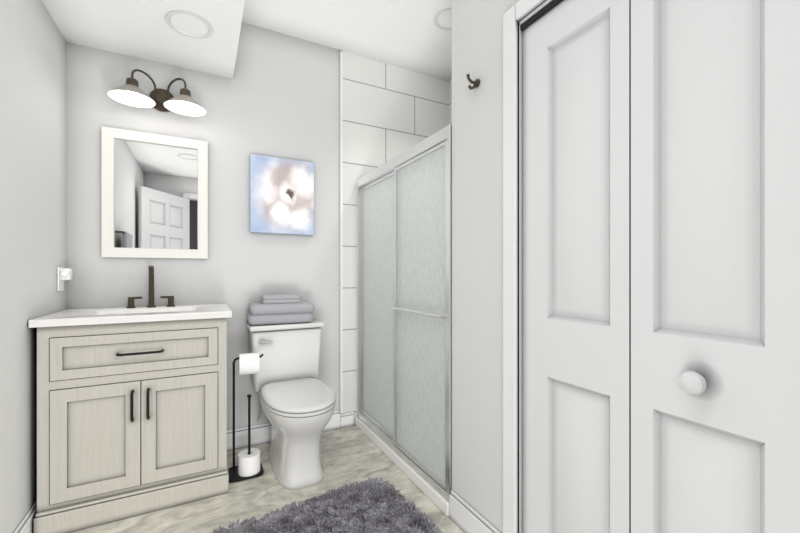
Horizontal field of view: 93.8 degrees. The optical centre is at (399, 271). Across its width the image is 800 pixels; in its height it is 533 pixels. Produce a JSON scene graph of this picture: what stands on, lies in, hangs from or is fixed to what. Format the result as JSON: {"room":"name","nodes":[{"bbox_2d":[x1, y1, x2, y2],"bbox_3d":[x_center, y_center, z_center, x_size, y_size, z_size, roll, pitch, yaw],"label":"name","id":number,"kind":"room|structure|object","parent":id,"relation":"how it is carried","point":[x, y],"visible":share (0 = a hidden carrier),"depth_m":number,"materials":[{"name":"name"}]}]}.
{"room":"bathroom","nodes":[
{"label":"bathroom","id":0,"kind":"room"},
{"bbox_2d":[0,0,65,532],"bbox_3d":[-1.088,-0.235,0.585,0.120,2.670,3.030,0,0,-28],"label":"wall","id":1,"kind":"structure","parent":0,"point":[32,46],"depth_m":1.49,"materials":[{"name":"paint"}]},
{"bbox_2d":[13,501,36,532],"bbox_3d":[-1.057,1.038,0.669,0.014,0.123,2.910,0,0,-28],"label":"baseboard","id":2,"kind":"structure","parent":1,"relation":"attached to","point":[26,525],"depth_m":1.50,"materials":[{"name":"white wood"}]},
{"bbox_2d":[57,267,71,290],"bbox_3d":[-1.667,0.035,1.863,0.046,0.120,0.089,0,0,-28],"label":"outlet","id":3,"kind":"object","parent":1,"relation":"attached to","point":[63,273],"visible":1,"depth_m":1.84,"materials":[{"name":"white plastic"}]},
{"bbox_2d":[42,0,244,78],"bbox_3d":[-0.712,-1.385,0.851,0.795,0.370,2.910,0,0,-28],"label":"ceiling soffit","id":4,"kind":"structure","parent":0,"point":[140,29],"depth_m":1.84,"materials":[{"name":"white paint"}]},
{"bbox_2d":[165,11,212,38],"bbox_3d":[-1.021,-1.234,1.817,0.202,0.080,0.202,0,0,-28],"label":"recessed light","id":5,"kind":"object","parent":4,"relation":"in","point":[169,14],"visible":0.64,"depth_m":1.81,"materials":[{"name":"grey"}]},
{"bbox_2d":[66,22,339,429],"bbox_3d":[-1.159,-0.235,2.328,1.620,2.670,0.120,0,0,-28],"label":"wall","id":6,"kind":"structure","parent":0,"point":[281,99],"depth_m":2.33,"materials":[{"name":"paint"}]},
{"bbox_2d":[101,126,207,258],"bbox_3d":[-1.379,-0.430,2.129,0.506,0.700,0.022,0,0,-28],"label":"mirror","id":7,"kind":"object","parent":6,"relation":"attached to","point":[154,187],"visible":1,"depth_m":2.12,"materials":[{"name":"white paint"}]},
{"bbox_2d":[108,69,205,115],"bbox_3d":[-1.303,-0.992,2.032,0.444,0.184,0.264,0,0,-28],"label":"light","id":8,"kind":"object","parent":6,"relation":"attached to","point":[130,94],"visible":1,"depth_m":2.04,"materials":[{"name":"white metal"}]},
{"bbox_2d":[250,154,313,234],"bbox_3d":[-0.765,-0.495,2.447,0.402,0.490,0.031,0,0,-28],"label":"picture","id":9,"kind":"object","parent":6,"relation":"attached to","point":[281,189],"visible":1,"depth_m":2.42},
{"bbox_2d":[227,410,354,450],"bbox_3d":[-1.032,1.038,2.319,1.598,0.123,0.014,0,0,-28],"label":"baseboard","id":10,"kind":"structure","parent":6,"relation":"attached to","point":[260,434],"depth_m":2.39,"materials":[{"name":"white wood"}]},
{"bbox_2d":[340,49,342,413],"bbox_3d":[-0.416,-0.285,2.645,0.016,2.570,0.012,0,0,-28],"label":"trim","id":11,"kind":"structure","parent":6,"relation":"attached to","point":[341,51],"depth_m":2.64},
{"bbox_2d":[342,51,447,415],"bbox_3d":[0.017,-0.235,2.948,1.040,2.670,0.120,0,0,-28],"label":"tile","id":12,"kind":"structure","parent":6,"relation":"attached to","point":[388,109],"depth_m":2.75,"materials":[{"name":"white tile"}]},
{"bbox_2d":[69,425,464,532],"bbox_3d":[0.329,1.160,0.620,2.660,0.120,4.530,0,0,-28],"label":"floor","id":13,"kind":"structure","parent":0,"point":[347,455],"depth_m":1.86,"materials":[{"name":"tile"}]},
{"bbox_2d":[28,266,231,532],"bbox_3d":[-1.286,0.532,1.906,0.755,1.135,0.506,0,0,-28],"label":"vanity","id":14,"kind":"object","parent":13,"relation":"on","point":[132,400],"visible":1,"depth_m":1.69,"materials":[{"name":"beige wood"}]},
{"bbox_2d":[228,352,263,482],"bbox_3d":[-0.843,0.775,2.049,0.191,0.646,0.163,0,0,-28],"label":"stand","id":15,"kind":"object","parent":13,"relation":"on","point":[249,466],"visible":0.96,"depth_m":2.03,"materials":[{"name":"black metal"}]},
{"bbox_2d":[246,319,335,489],"bbox_3d":[-0.601,0.708,2.128,0.442,0.784,0.724,0,0,-28],"label":"toilet","id":16,"kind":"object","parent":13,"relation":"on","point":[298,405],"visible":0.99,"depth_m":2.06,"materials":[{"name":"ceramic"}]},
{"bbox_2d":[247,294,314,324],"bbox_3d":[-0.743,0.229,2.333,0.388,0.171,0.204,0,0,-25],"label":"towels","id":17,"kind":"object","parent":16,"relation":"on","point":[278,308],"visible":1,"depth_m":2.25,"materials":[{"name":"grey fabric"}]},
{"bbox_2d":[207,477,441,532],"bbox_3d":[-0.309,1.093,1.476,0.840,0.010,0.570,0,0,-33],"label":"bath rug","id":18,"kind":"object","parent":13,"relation":"on","point":[371,505],"visible":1,"depth_m":1.64,"materials":[{"name":"grey fabric"}]},
{"bbox_2d":[355,416,448,515],"bbox_3d":[0.305,1.069,2.376,0.820,0.062,1.156,0,0,-28],"label":"sill","id":19,"kind":"structure","parent":13,"relation":"on","point":[441,502],"depth_m":2.01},
{"bbox_2d":[356,124,451,500],"bbox_3d":[-0.037,0.186,2.196,0.082,1.702,1.154,0,0,-28],"label":"shower","id":20,"kind":"object","parent":13,"relation":"on","point":[404,204],"visible":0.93,"depth_m":2.02,"materials":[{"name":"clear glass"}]},
{"bbox_2d":[242,0,451,80],"bbox_3d":[0.329,-1.630,0.620,2.660,0.120,4.530,0,0,-28],"label":"ceiling","id":21,"kind":"structure","parent":0,"point":[404,34],"depth_m":2.39,"materials":[{"name":"paint"}]},
{"bbox_2d":[434,8,451,29],"bbox_3d":[0.312,-1.605,2.324,0.202,0.080,0.202,0,0,-28],"label":"recessed light","id":22,"kind":"object","parent":21,"relation":"in","point":[447,9],"visible":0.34,"depth_m":2.32,"materials":[{"name":"grey"}]},
{"bbox_2d":[448,79,451,124],"bbox_3d":[0.722,-0.235,2.597,0.120,2.670,1.160,0,0,-28],"label":"wall","id":23,"kind":"structure","parent":0,"point":[450,81],"depth_m":3.06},
{"bbox_2d":[452,0,518,532],"bbox_3d":[0.380,-0.235,1.531,0.120,2.670,0.406,0,0,-28],"label":"wall","id":24,"kind":"structure","parent":0,"point":[477,25],"depth_m":1.51,"materials":[{"name":"paint"}]},
{"bbox_2d":[466,74,479,89],"bbox_3d":[0.291,-0.764,1.510,0.055,0.059,0.032,0,0,-28],"label":"robe hook","id":25,"kind":"object","parent":24,"relation":"attached to","point":[476,82],"visible":1,"depth_m":1.51,"materials":[{"name":"brown metal"}]},
{"bbox_2d":[449,490,499,532],"bbox_3d":[0.303,1.038,1.533,0.014,0.123,0.331,0,0,-28],"label":"baseboard","id":26,"kind":"structure","parent":24,"relation":"attached to","point":[461,513],"depth_m":1.56,"materials":[{"name":"white wood"}]},
{"bbox_3d":[0.652,-1.228,1.015,0.120,0.685,0.760,0,0,-28],"label":"wall","id":27,"kind":"structure","parent":0,"visible":0},
{"bbox_2d":[503,0,562,532],"bbox_3d":[0.645,0.076,1.011,0.136,2.047,0.892,0,0,-28],"label":"trim","id":28,"kind":"structure","parent":27,"relation":"attached to","point":[511,17],"depth_m":1.33,"materials":[{"name":"white wood"}]},
{"bbox_2d":[523,0,799,532],"bbox_3d":[0.602,0.111,0.989,0.089,1.955,0.754,0,0,-28],"label":"bifold closet door","id":29,"kind":"structure","parent":27,"relation":"in","point":[661,138],"depth_m":0.93,"materials":[{"name":"white wood"}]}
]}

